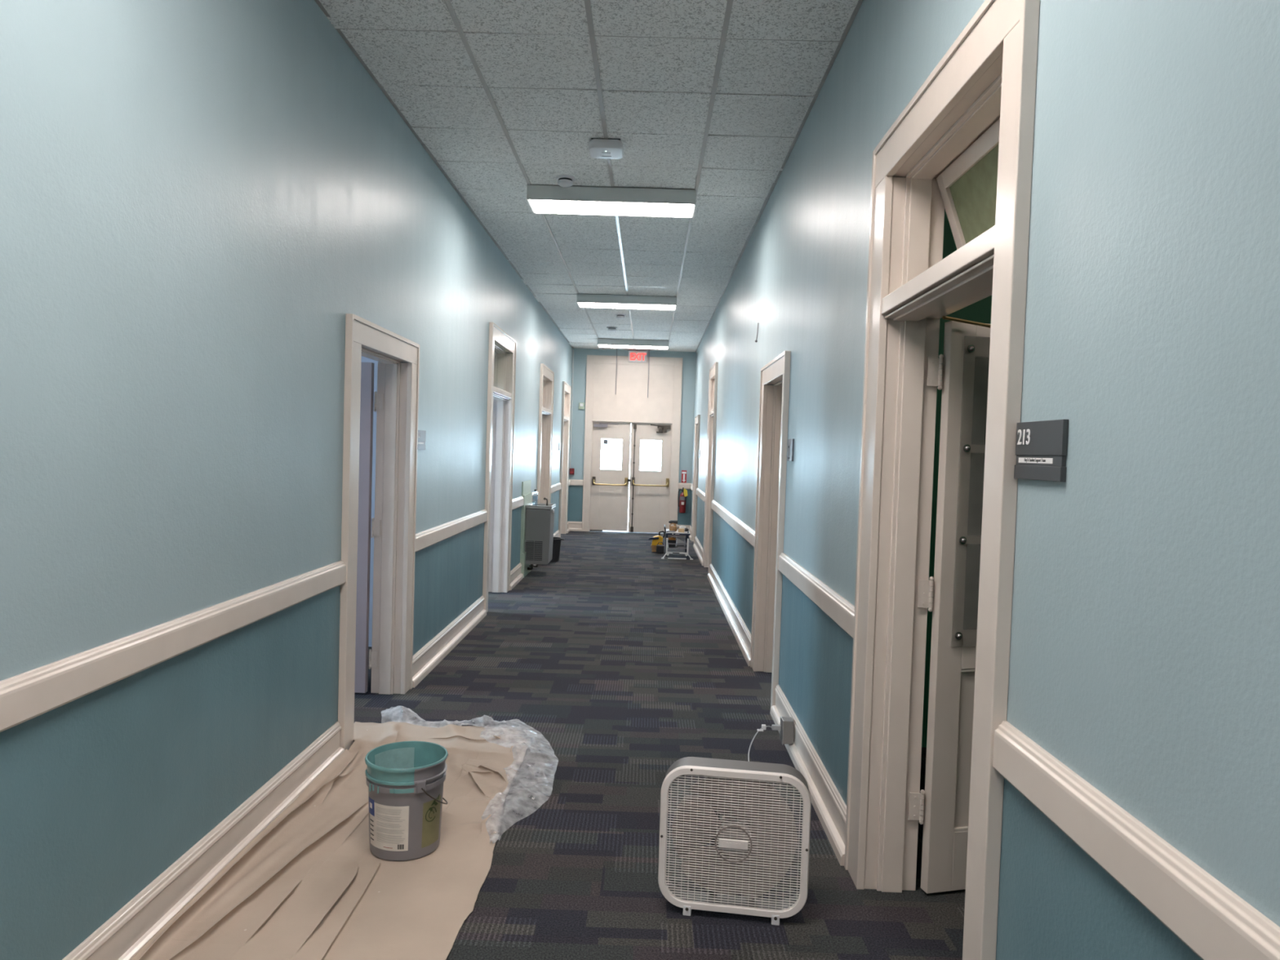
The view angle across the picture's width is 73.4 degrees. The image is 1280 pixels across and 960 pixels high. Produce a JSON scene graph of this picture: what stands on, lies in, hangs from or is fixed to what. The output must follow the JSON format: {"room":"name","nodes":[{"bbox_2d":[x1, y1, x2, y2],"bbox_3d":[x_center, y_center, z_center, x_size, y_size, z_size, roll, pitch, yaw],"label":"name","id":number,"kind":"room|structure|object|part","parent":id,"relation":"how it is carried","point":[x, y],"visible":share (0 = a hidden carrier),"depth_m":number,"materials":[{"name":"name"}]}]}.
{"room":"building corridor","nodes":[
{"label":"building corridor","id":0,"kind":"room"},
{"bbox_2d":[0,0,573,959],"bbox_3d":[-1.568,-0.381,4.029,0.190,3.560,25.045,2,2,1],"label":"wall","id":1,"kind":"structure","parent":0,"point":[197,197],"depth_m":2.84,"materials":[{"name":"teal paint"}]},
{"bbox_2d":[0,560,346,732],"bbox_3d":[-1.550,0.673,-2.081,0.028,0.114,12.762,2,2,1],"label":"chair rail","id":2,"kind":"object","parent":1,"relation":"attached to","point":[25,696],"visible":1,"depth_m":2.57,"materials":[{"name":"beige wood"}]},
{"bbox_2d":[62,721,344,959],"bbox_3d":[-1.566,1.517,-2.059,0.048,0.182,12.750,2,2,1],"label":"baseboard","id":3,"kind":"structure","parent":1,"relation":"attached to","point":[122,936],"depth_m":2.98,"materials":[{"name":"white wood"}]},
{"bbox_2d":[337,313,419,750],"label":"door frame","id":4,"kind":"structure","parent":1,"relation":"in","point":[395,402],"depth_m":5.37,"materials":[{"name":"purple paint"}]},
{"bbox_2d":[417,430,426,449],"bbox_3d":[-1.454,-0.267,5.710,0.012,0.128,0.200,2,2,1],"label":"room sign","id":5,"kind":"object","parent":1,"relation":"attached to","point":[421,433],"visible":0.88,"depth_m":5.71,"materials":[{"name":"grey plastic"}]},
{"bbox_2d":[314,0,573,348],"bbox_3d":[-1.407,-2.104,3.967,0.025,0.012,25.042,2,2,1],"label":"trim","id":6,"kind":"structure","parent":1,"relation":"attached to","point":[317,2],"depth_m":5.50,"materials":[{"name":"metal"}]},
{"bbox_2d":[412,595,486,688],"bbox_3d":[-1.473,1.217,6.824,0.048,0.182,2.489,2,2,1],"label":"baseboard","id":7,"kind":"structure","parent":1,"relation":"attached to","point":[426,659],"depth_m":6.51,"materials":[{"name":"beige wood"}]},
{"bbox_2d":[415,509,487,551],"bbox_3d":[-1.457,0.374,6.796,0.028,0.114,2.513,2,2,1],"label":"chair rail","id":8,"kind":"object","parent":1,"relation":"attached to","point":[427,538],"visible":0.84,"depth_m":6.49,"materials":[{"name":"beige wood"}]},
{"bbox_2d":[482,322,516,612],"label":"door frame","id":9,"kind":"structure","parent":1,"relation":"in","point":[501,364],"depth_m":9.27,"materials":[{"name":"beige wood"}]},
{"bbox_2d":[510,562,536,590],"bbox_3d":[-1.433,1.088,10.661,0.048,0.182,2.331,2,2,1],"label":"baseboard","id":10,"kind":"structure","parent":1,"relation":"attached to","point":[516,576],"depth_m":9.98,"materials":[{"name":"beige wood"}]},
{"bbox_2d":[511,490,538,510],"bbox_3d":[-1.417,0.245,10.632,0.028,0.114,2.355,2,2,1],"label":"chair rail","id":11,"kind":"object","parent":1,"relation":"attached to","point":[517,502],"visible":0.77,"depth_m":10.06,"materials":[{"name":"beige wood"}]},
{"bbox_2d":[520,480,532,577],"bbox_3d":[-1.414,0.593,10.757,0.052,1.165,0.690,2,2,1],"label":"wall plate","id":12,"kind":"object","parent":1,"relation":"attached to","point":[526,495],"visible":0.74,"depth_m":10.46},
{"bbox_2d":[524,497,555,570],"bbox_3d":[-1.247,0.669,10.757,0.325,0.920,0.454,2,2,1],"label":"fountain","id":13,"kind":"object","parent":12,"relation":"attached to","point":[540,517],"visible":1,"depth_m":10.54,"materials":[{"name":"grey metal"}]},
{"bbox_3d":[-1.300,0.869,10.545,0.195,0.226,0.007,2,2,1],"label":"louvre panel","id":14,"kind":"part","parent":13,"relation":"part of","materials":[{"name":"grey metal"}]},
{"bbox_2d":[532,489,537,499],"bbox_3d":[-1.286,0.214,10.549,0.064,0.194,0.064,2,2,1],"label":"water bottle","id":15,"kind":"object","parent":13,"relation":"on","point":[535,497],"visible":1,"depth_m":10.53,"materials":[{"name":"clear plastic"}]},
{"bbox_2d":[525,502,555,509],"bbox_3d":[-1.237,0.324,10.745,0.323,0.045,0.454,2,2,1],"label":"basin","id":16,"kind":"object","parent":13,"relation":"in","point":[531,505],"depth_m":10.53,"materials":[{"name":"metal"}]},
{"bbox_2d":[536,363,554,503],"bbox_3d":[-1.483,-0.256,12.492,0.243,2.739,1.399,2,2,1],"label":"door","id":17,"kind":"structure","parent":1,"relation":"in","point":[544,470],"depth_m":13.01,"materials":[{"name":"beige paint"}]},
{"bbox_2d":[551,482,561,493],"bbox_3d":[-1.381,0.131,14.010,0.028,0.114,1.615,2,2,1],"label":"chair rail","id":18,"kind":"object","parent":1,"relation":"attached to","point":[555,487],"visible":0.89,"depth_m":14.02,"materials":[{"name":"beige wood"}]},
{"bbox_2d":[553,529,559,537],"bbox_3d":[-1.398,0.974,14.039,0.048,0.182,1.591,2,2,1],"label":"baseboard","id":19,"kind":"structure","parent":1,"relation":"attached to","point":[556,534],"depth_m":14.49,"materials":[{"name":"beige wood"}]},
{"bbox_2d":[558,381,571,537],"bbox_3d":[-1.452,-0.354,15.413,0.243,2.739,1.224,2,2,1],"label":"door","id":20,"kind":"structure","parent":1,"relation":"in","point":[566,401],"depth_m":15.86,"materials":[{"name":"beige paint"}]},
{"bbox_2d":[566,521,569,533],"bbox_3d":[-1.374,0.897,16.332,0.048,0.182,0.511,2,2,1],"label":"baseboard","id":21,"kind":"structure","parent":1,"relation":"attached to","point":[568,528],"depth_m":16.40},
{"bbox_2d":[360,355,377,646],"bbox_3d":[-3.153,-0.281,4.927,2.988,3.200,3.600,2,2,1],"label":"wall","id":22,"kind":"structure","parent":0,"point":[364,359],"depth_m":6.63,"materials":[{"name":"paint"}]},
{"bbox_2d":[319,0,858,351],"bbox_3d":[-0.236,-2.125,3.981,2.743,0.130,25.395,2,2,1],"label":"ceiling","id":23,"kind":"structure","parent":0,"point":[711,98],"depth_m":4.91,"materials":[{"name":"tile"}]},
{"bbox_2d":[555,174,575,187],"bbox_3d":[-0.531,-2.118,6.108,0.141,0.057,0.141,2,2,1],"label":"smoke detector","id":24,"kind":"object","parent":23,"relation":"attached to","point":[563,180],"visible":1,"depth_m":6.07,"materials":[{"name":"white plastic"}]},
{"bbox_3d":[-0.530,-2.140,6.107,0.141,0.013,0.141,2,2,1],"label":"plate","id":25,"kind":"part","parent":24,"relation":"part of","materials":[{"name":"white plastic"}]},
{"bbox_2d":[588,137,623,159],"bbox_3d":[-0.211,-2.081,5.396,0.215,0.067,0.215,2,2,1],"label":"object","id":26,"kind":"object","parent":23,"relation":"attached to","point":[610,148],"visible":1,"depth_m":5.31,"materials":[{"name":"white plastic"}]},
{"bbox_3d":[-0.210,-2.110,5.394,0.180,0.009,0.180,2,2,1],"label":"mounting plate","id":27,"kind":"part","parent":26,"relation":"part of","materials":[{"name":"black plastic"}]},
{"bbox_2d":[526,184,696,217],"bbox_3d":[-0.208,-2.092,6.461,1.237,0.112,0.360,2,2,1],"label":"ceiling light","id":28,"kind":"object","parent":23,"relation":"attached to","point":[552,199],"visible":1,"depth_m":6.29,"materials":[{"name":"white plastic"}]},
{"bbox_2d":[606,326,617,331],"bbox_3d":[-0.439,-2.366,13.483,0.169,0.057,0.169,2,2,1],"label":"smoke detector","id":29,"kind":"object","parent":23,"relation":"attached to","point":[610,328],"visible":1,"depth_m":13.43,"materials":[{"name":"white plastic"}]},
{"bbox_2d":[615,349,617,391],"bbox_3d":[-0.451,-2.061,16.363,0.018,0.866,0.017,2,2,1],"label":"hanging cord","id":30,"kind":"object","parent":23,"relation":"hanging from","point":[616,349],"visible":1,"depth_m":16.35,"materials":[{"name":"grey plastic"}]},
{"bbox_2d":[615,313,626,319],"bbox_3d":[-0.275,-2.317,12.182,0.154,0.057,0.154,2,2,1],"label":"smoke detector","id":31,"kind":"object","parent":23,"relation":"attached to","point":[620,316],"visible":1,"depth_m":12.14,"materials":[{"name":"white plastic"}]},
{"bbox_2d":[576,293,676,310],"bbox_3d":[-0.162,-2.239,10.813,1.237,0.112,0.360,2,2,1],"label":"ceiling light","id":32,"kind":"object","parent":23,"relation":"attached to","point":[584,300],"visible":1,"depth_m":10.64,"materials":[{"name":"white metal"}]},
{"bbox_2d":[597,338,668,349],"bbox_3d":[-0.118,-2.381,15.040,1.237,0.112,0.360,2,2,1],"label":"ceiling light","id":33,"kind":"object","parent":23,"relation":"attached to","point":[603,343],"visible":1,"depth_m":14.86,"materials":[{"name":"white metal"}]},
{"bbox_2d":[647,350,649,397],"bbox_3d":[0.163,-2.021,16.358,0.018,0.906,0.017,2,2,1],"label":"hanging cord","id":34,"kind":"object","parent":23,"relation":"hanging from","point":[649,350],"visible":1,"depth_m":16.36,"materials":[{"name":"grey plastic"}]},
{"bbox_2d":[568,348,696,524],"bbox_3d":[-0.160,-0.766,16.631,2.743,3.560,0.200,2,2,1],"label":"wall","id":35,"kind":"structure","parent":0,"point":[575,492],"depth_m":16.52,"materials":[{"name":"teal paint"}]},
{"bbox_2d":[569,349,573,468],"bbox_3d":[-1.313,-1.362,16.511,0.018,2.274,0.018,2,2,1],"label":"conduit","id":36,"kind":"object","parent":35,"relation":"attached to","point":[573,349],"visible":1,"depth_m":16.50,"materials":[{"name":"grey metal"}]},
{"bbox_2d":[569,468,574,475],"bbox_3d":[-1.310,-0.163,16.534,0.090,0.120,0.060,2,2,1],"label":"fire alarm pull station","id":37,"kind":"object","parent":35,"relation":"attached to","point":[571,470],"visible":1,"depth_m":16.51,"materials":[{"name":"red plastic"}]},
{"bbox_2d":[568,521,582,531],"bbox_3d":[-1.257,0.892,16.575,0.277,0.182,0.048,2,2,1],"label":"baseboard","id":38,"kind":"structure","parent":35,"relation":"attached to","point":[573,526],"depth_m":16.58,"materials":[{"name":"beige wood"}]},
{"bbox_2d":[569,479,582,485],"bbox_3d":[-1.230,0.049,16.556,0.277,0.114,0.028,2,2,1],"label":"chair rail","id":39,"kind":"object","parent":35,"relation":"attached to","point":[573,482],"visible":0.87,"depth_m":16.54,"materials":[{"name":"beige wood"}]},
{"bbox_2d":[578,402,584,409],"bbox_3d":[-1.121,-1.422,16.499,0.110,0.130,0.040,2,2,1],"label":"wall sensor","id":40,"kind":"object","parent":35,"relation":"attached to","point":[581,405],"visible":1,"depth_m":16.48,"materials":[{"name":"white plastic"}]},
{"bbox_2d":[582,355,682,533],"bbox_3d":[-0.151,-0.678,16.587,1.837,3.387,0.274,2,2,1],"label":"door","id":41,"kind":"structure","parent":35,"relation":"in","point":[610,414],"depth_m":16.53,"materials":[{"name":"beige paint"}]},
{"bbox_3d":[-0.132,-1.674,16.490,1.547,1.085,0.020,2,2,1],"label":"overhead panel","id":42,"kind":"part","parent":41,"relation":"part of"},
{"bbox_3d":[-0.125,-0.062,16.569,0.034,1.960,0.042,2,2,1],"label":"latch rod","id":43,"kind":"part","parent":41,"relation":"part of","materials":[{"name":"brown metal"}]},
{"bbox_2d":[628,351,647,362],"bbox_3d":[-0.040,-2.355,16.403,0.357,0.214,0.070,2,2,1],"label":"exit sign","id":44,"kind":"object","parent":41,"relation":"attached to","point":[633,356],"visible":1,"depth_m":16.37,"materials":[{"name":"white plastic"}]},
{"bbox_2d":[677,487,687,513],"bbox_3d":[0.816,0.387,16.471,0.186,0.488,0.177,2,2,1],"label":"fire extinguisher","id":45,"kind":"object","parent":35,"relation":"attached to","point":[682,500],"visible":1,"depth_m":16.42,"materials":[{"name":"red metal"}]},
{"bbox_2d":[677,524,689,528],"bbox_3d":[0.840,0.959,16.555,0.253,0.182,0.048,2,2,1],"label":"baseboard","id":46,"kind":"structure","parent":35,"relation":"attached to","point":[678,526],"depth_m":16.56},
{"bbox_2d":[681,470,686,483],"bbox_3d":[0.847,-0.066,16.540,0.098,0.240,0.008,2,2,1],"label":"sign","id":47,"kind":"object","parent":35,"relation":"attached to","point":[683,472],"visible":1,"depth_m":16.54,"materials":[{"name":"red plastic"}]},
{"bbox_2d":[678,482,690,488],"bbox_3d":[0.867,0.115,16.536,0.253,0.114,0.028,2,2,1],"label":"chair rail","id":48,"kind":"object","parent":35,"relation":"attached to","point":[686,486],"visible":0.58,"depth_m":16.52,"materials":[{"name":"beige wood"}]},
{"bbox_2d":[353,530,965,959],"bbox_3d":[-0.808,1.479,4.183,12.800,0.120,25.545,2,2,1],"label":"floor","id":49,"kind":"structure","parent":0,"point":[627,660],"depth_m":4.47,"materials":[{"name":"carpet"}]},
{"bbox_2d":[130,720,529,959],"bbox_3d":[-1.081,1.403,2.944,1.040,0.089,3.768,2,2,1],"label":"cloth","id":50,"kind":"object","parent":49,"relation":"on","point":[310,886],"visible":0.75,"depth_m":3.07,"materials":[{"name":"fabric"}]},
{"bbox_2d":[364,741,448,861],"bbox_3d":[-0.911,1.249,3.356,0.316,0.362,0.317,2,2,1],"label":"paint bucket","id":51,"kind":"object","parent":50,"relation":"on","point":[405,780],"visible":1,"depth_m":3.24,"materials":[{"name":"grey plastic"}]},
{"bbox_3d":[-1.021,1.239,3.263,0.005,0.062,0.052,0,3,-40],"label":"blue panel","id":52,"kind":"part","parent":51,"relation":"part of","materials":[{"name":"blue paper"}]},
{"bbox_2d":[425,794,439,822],"bbox_3d":[-0.792,1.258,3.286,0.008,0.092,0.073,3,2,33],"label":"print","id":53,"kind":"object","parent":51,"relation":"attached to","point":[432,802],"depth_m":3.28,"materials":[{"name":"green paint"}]},
{"bbox_3d":[-0.848,1.214,3.398,0.162,0.134,0.325,0,2,-35],"label":"wire handle","id":54,"kind":"part","parent":51,"relation":"part of","materials":[{"name":"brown metal"}]},
{"bbox_2d":[381,706,558,843],"bbox_3d":[-0.743,1.365,4.360,0.748,0.087,1.847,1,2,-31],"label":"plastic sheet","id":55,"kind":"object","parent":49,"relation":"on","point":[520,758],"visible":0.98,"depth_m":4.37,"materials":[{"name":"clear plastic"}]},
{"bbox_2d":[550,537,564,561],"bbox_3d":[-1.227,0.975,12.073,0.318,0.324,0.286,2,2,1],"label":"trash can","id":56,"kind":"object","parent":49,"relation":"on","point":[557,540],"visible":0.52,"depth_m":11.98,"materials":[{"name":"black plastic"}]},
{"bbox_2d":[648,530,665,551],"bbox_3d":[0.262,0.966,13.562,0.258,0.335,0.151,2,2,13],"label":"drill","id":57,"kind":"object","parent":49,"relation":"on","point":[659,538],"visible":0.91,"depth_m":13.53,"materials":[{"name":"yellow plastic"}]},
{"bbox_3d":[0.346,0.859,13.564,0.106,0.117,0.026,2,2,1],"label":"handle","id":58,"kind":"part","parent":57,"relation":"part of","materials":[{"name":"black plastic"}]},
{"bbox_2d":[656,542,664,553],"bbox_3d":[0.318,1.052,13.415,0.120,0.176,0.130,2,2,1],"label":"tool bag","id":59,"kind":"object","parent":49,"relation":"on","point":[660,548],"visible":1,"depth_m":13.35,"materials":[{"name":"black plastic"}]},
{"bbox_2d":[661,524,693,559],"bbox_3d":[0.559,0.926,13.004,0.468,0.470,0.658,2,2,1],"label":"stand","id":60,"kind":"object","parent":49,"relation":"on","point":[686,534],"visible":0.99,"depth_m":12.79,"materials":[{"name":"grey metal"}]},
{"bbox_3d":[0.399,0.986,12.797,0.024,0.245,0.024,2,2,1],"label":"leg","id":61,"kind":"part","parent":60,"relation":"part of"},
{"bbox_2d":[667,537,675,542],"bbox_3d":[0.483,0.904,12.969,0.122,0.082,0.170,2,2,1],"label":"charger","id":62,"kind":"object","parent":60,"relation":"on","point":[671,540],"visible":0.99,"depth_m":12.89,"materials":[{"name":"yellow plastic"}]},
{"bbox_2d":[668,544,675,547],"bbox_3d":[0.481,0.985,12.961,0.100,0.050,0.190,2,2,1],"label":"case","id":63,"kind":"object","parent":60,"relation":"on","point":[669,545],"visible":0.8,"depth_m":12.87,"materials":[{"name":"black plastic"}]},
{"bbox_2d":[669,523,676,531],"bbox_3d":[0.500,0.711,12.977,0.116,0.125,0.116,2,2,1],"label":"tool pouch","id":64,"kind":"object","parent":60,"relation":"on","point":[671,527],"visible":0.99,"depth_m":12.94,"materials":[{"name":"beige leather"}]},
{"bbox_2d":[668,520,677,525],"bbox_3d":[0.504,0.693,13.136,0.135,0.151,0.080,2,2,1],"label":"cordless drill","id":65,"kind":"object","parent":60,"relation":"on","point":[670,522],"visible":0.48,"depth_m":13.11,"materials":[{"name":"black plastic"}]},
{"bbox_2d":[667,540,686,544],"bbox_3d":[0.559,0.949,13.067,0.284,0.010,0.473,2,2,1],"label":"shelf","id":66,"kind":"object","parent":60,"relation":"attached to","point":[676,543],"depth_m":12.86,"materials":[{"name":"grey metal"}]},
{"bbox_2d":[667,544,686,549],"bbox_3d":[0.557,1.014,13.069,0.284,0.010,0.473,2,2,1],"label":"shelf","id":67,"kind":"object","parent":60,"relation":"attached to","point":[676,547],"depth_m":12.85,"materials":[{"name":"grey metal"}]},
{"bbox_2d":[676,537,684,543],"bbox_3d":[0.617,0.907,12.972,0.129,0.082,0.219,2,2,1],"label":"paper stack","id":68,"kind":"object","parent":60,"relation":"on","point":[679,540],"visible":1,"depth_m":12.87,"materials":[{"name":"white paper"}]},
{"bbox_2d":[676,544,684,547],"bbox_3d":[0.616,1.000,12.975,0.110,0.028,0.220,2,2,1],"label":"box","id":69,"kind":"object","parent":60,"relation":"on","point":[677,545],"visible":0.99,"depth_m":12.90,"materials":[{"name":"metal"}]},
{"bbox_2d":[678,528,684,532],"bbox_3d":[0.618,0.755,12.877,0.090,0.052,0.100,2,2,1],"label":"wood block","id":70,"kind":"object","parent":60,"relation":"on","point":[680,530],"visible":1,"depth_m":12.83,"materials":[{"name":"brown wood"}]},
{"bbox_3d":[0.711,0.996,12.794,0.024,0.245,0.024,2,2,1],"label":"leg","id":71,"kind":"part","parent":60,"relation":"part of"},
{"bbox_2d":[657,724,811,925],"bbox_3d":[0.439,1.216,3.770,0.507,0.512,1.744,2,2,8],"label":"box fan","id":72,"kind":"object","parent":49,"relation":"on","point":[754,843],"visible":1,"depth_m":2.94,"materials":[{"name":"white plastic"}]},
{"bbox_3d":[0.201,1.213,2.987,0.180,0.245,0.053,2,2,8],"label":"blade","id":73,"kind":"part","parent":72,"relation":"part of","materials":[{"name":"beige plastic"}]},
{"bbox_3d":[0.259,1.346,2.972,0.236,0.193,0.040,2,2,-8],"label":"blade","id":74,"kind":"part","parent":72,"relation":"part of","materials":[{"name":"beige plastic"}]},
{"bbox_3d":[0.295,1.098,2.980,0.254,0.173,0.039,3,2,23],"label":"blade","id":75,"kind":"part","parent":72,"relation":"part of","materials":[{"name":"beige plastic"}]},
{"bbox_3d":[0.328,1.228,2.989,0.124,0.124,0.045,2,2,8],"label":"motor","id":76,"kind":"part","parent":72,"relation":"part of","materials":[{"name":"beige plastic"}]},
{"bbox_2d":[665,774,803,911],"label":"grille","id":77,"kind":"object","parent":72,"relation":"attached to","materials":[{"name":"white plastic"}]},
{"bbox_2d":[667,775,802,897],"bbox_3d":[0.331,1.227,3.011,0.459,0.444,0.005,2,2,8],"label":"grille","id":78,"kind":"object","parent":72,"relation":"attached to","point":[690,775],"depth_m":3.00,"materials":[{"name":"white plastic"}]},
{"bbox_3d":[0.527,1.403,3.817,0.120,0.131,1.611,2,2,8],"label":"power cord","id":79,"kind":"part","parent":72,"relation":"part of","materials":[{"name":"white plastic"}]},
{"bbox_3d":[0.431,1.339,2.958,0.210,0.203,0.053,2,2,8],"label":"blade","id":80,"kind":"part","parent":72,"relation":"part of","materials":[{"name":"beige plastic"}]},
{"bbox_3d":[0.451,1.153,2.950,0.183,0.237,0.053,2,2,8],"label":"blade","id":81,"kind":"part","parent":72,"relation":"part of","materials":[{"name":"beige plastic"}]},
{"bbox_2d":[921,208,991,747],"bbox_3d":[3.042,-0.009,2.619,3.969,3.200,4.300,2,2,1],"label":"wall","id":82,"kind":"structure","parent":0,"point":[980,311],"depth_m":4.68,"materials":[{"name":"paint"}]},
{"bbox_2d":[690,0,1279,959],"bbox_3d":[0.984,-0.301,4.005,0.190,3.560,25.045,2,2,1],"label":"wall","id":83,"kind":"structure","parent":0,"point":[1144,646],"depth_m":1.58,"materials":[{"name":"teal paint"}]},
{"bbox_2d":[688,524,691,540],"bbox_3d":[0.937,0.980,16.021,0.048,0.182,1.091,2,2,1],"label":"baseboard","id":84,"kind":"structure","parent":83,"relation":"attached to","point":[690,526],"depth_m":15.96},
{"bbox_2d":[690,414,700,543],"bbox_3d":[1.059,0.000,14.943,0.226,2.220,0.974,2,2,1],"label":"door","id":85,"kind":"structure","parent":83,"relation":"in","point":[697,419],"depth_m":15.26,"materials":[{"name":"beige paint"}]},
{"bbox_2d":[693,535,703,565],"bbox_3d":[0.908,1.072,13.272,0.048,0.182,2.421,2,2,1],"label":"baseboard","id":86,"kind":"structure","parent":83,"relation":"attached to","point":[698,548],"depth_m":13.24,"materials":[{"name":"beige wood"}]},
{"bbox_2d":[696,488,705,502],"bbox_3d":[0.945,0.230,13.244,0.028,0.114,2.445,2,2,1],"label":"chair rail","id":87,"kind":"object","parent":83,"relation":"attached to","point":[700,493],"visible":0.68,"depth_m":13.12,"materials":[{"name":"beige wood"}]},
{"bbox_2d":[702,362,718,573],"bbox_3d":[1.039,-0.142,11.464,0.243,2.739,1.089,2,2,1],"label":"door","id":88,"kind":"structure","parent":83,"relation":"in","point":[713,384],"depth_m":11.84,"materials":[{"name":"beige paint"}]},
{"bbox_2d":[706,563,751,666],"bbox_3d":[0.861,1.227,8.689,0.048,0.182,4.534,2,2,1],"label":"baseboard","id":89,"kind":"structure","parent":83,"relation":"attached to","point":[740,629],"depth_m":7.90,"materials":[{"name":"beige wood"}]},
{"bbox_2d":[711,499,755,547],"bbox_3d":[0.897,0.384,8.660,0.028,0.114,4.558,2,2,1],"label":"chair rail","id":90,"kind":"object","parent":83,"relation":"attached to","point":[744,530],"visible":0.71,"depth_m":7.89,"materials":[{"name":"beige wood"}]},
{"bbox_2d":[755,322,758,342],"bbox_3d":[0.930,-1.172,6.835,0.026,0.155,0.020,2,2,1],"label":"wire","id":91,"kind":"object","parent":83,"relation":"attached to","point":[756,340],"visible":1,"depth_m":6.83,"materials":[{"name":"grey plastic"}]},
{"bbox_2d":[750,351,791,706],"bbox_3d":[0.963,0.308,5.811,0.226,2.220,1.134,2,2,1],"label":"door","id":92,"kind":"structure","parent":83,"relation":"in","point":[774,402],"depth_m":6.22,"materials":[{"name":"beige paint"}]},
{"bbox_2d":[694,0,863,352],"bbox_3d":[0.930,-2.030,3.945,0.026,0.013,25.042,2,2,1],"label":"trim","id":93,"kind":"structure","parent":83,"relation":"attached to","point":[860,2],"depth_m":5.14,"materials":[{"name":"metal"}]},
{"bbox_2d":[779,715,794,744],"bbox_3d":[0.786,1.341,4.600,0.060,0.128,0.090,2,2,1],"label":"outlet box","id":94,"kind":"object","parent":83,"relation":"attached to","point":[787,723],"visible":0.98,"depth_m":4.56,"materials":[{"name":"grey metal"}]},
{"bbox_3d":[0.759,1.340,4.600,0.005,0.128,0.090,2,2,1],"label":"plate","id":95,"kind":"part","parent":94,"relation":"part of","materials":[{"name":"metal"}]},
{"bbox_2d":[786,439,794,461],"bbox_3d":[0.888,-0.177,5.070,0.012,0.130,0.165,2,2,1],"label":"room sign","id":96,"kind":"object","parent":83,"relation":"attached to","point":[790,442],"visible":1,"depth_m":5.04,"materials":[{"name":"grey plastic"}]},
{"bbox_2d":[769,684,846,866],"bbox_3d":[0.815,1.375,4.301,0.048,0.182,1.940,2,2,1],"label":"baseboard","id":97,"kind":"structure","parent":83,"relation":"attached to","point":[830,808],"depth_m":3.92,"materials":[{"name":"beige wood"}]},
{"bbox_2d":[777,552,854,638],"bbox_3d":[0.851,0.532,4.272,0.028,0.114,1.964,2,2,1],"label":"chair rail","id":98,"kind":"object","parent":83,"relation":"attached to","point":[842,611],"visible":0.75,"depth_m":3.98,"materials":[{"name":"beige wood"}]},
{"bbox_2d":[844,0,1039,959],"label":"door frame","id":99,"kind":"structure","parent":83,"relation":"in","point":[962,144],"depth_m":3.08,"materials":[{"name":"white wood"}]},
{"bbox_3d":[1.272,-0.546,3.040,0.442,0.042,0.042,1,2,-9],"label":"stay rod","id":100,"kind":"part","parent":99,"relation":"part of","materials":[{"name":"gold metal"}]},
{"bbox_3d":[1.128,-0.862,2.562,0.170,0.410,1.014,2,2,1],"label":"transom sash","id":101,"kind":"part","parent":99,"relation":"part of","materials":[{"name":"beige wood"}]},
{"bbox_3d":[1.127,-0.861,2.562,0.106,0.297,0.904,2,2,1],"label":"glass pane","id":102,"kind":"part","parent":99,"relation":"part of","materials":[{"name":"green glass"}]},
{"bbox_2d":[1013,418,1068,481],"bbox_3d":[0.855,-0.063,1.837,0.012,0.126,0.220,2,2,1],"label":"room sign","id":103,"kind":"object","parent":83,"relation":"attached to","point":[1041,446],"visible":1,"depth_m":1.82,"materials":[{"name":"grey plastic"}]},
{"bbox_2d":[992,720,1279,959],"bbox_3d":[0.772,0.785,-3.253,0.028,0.114,10.462,2,2,1],"label":"chair rail","id":104,"kind":"object","parent":83,"relation":"attached to","point":[1215,922],"visible":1,"depth_m":1.39,"materials":[{"name":"white wood"}]}
]}

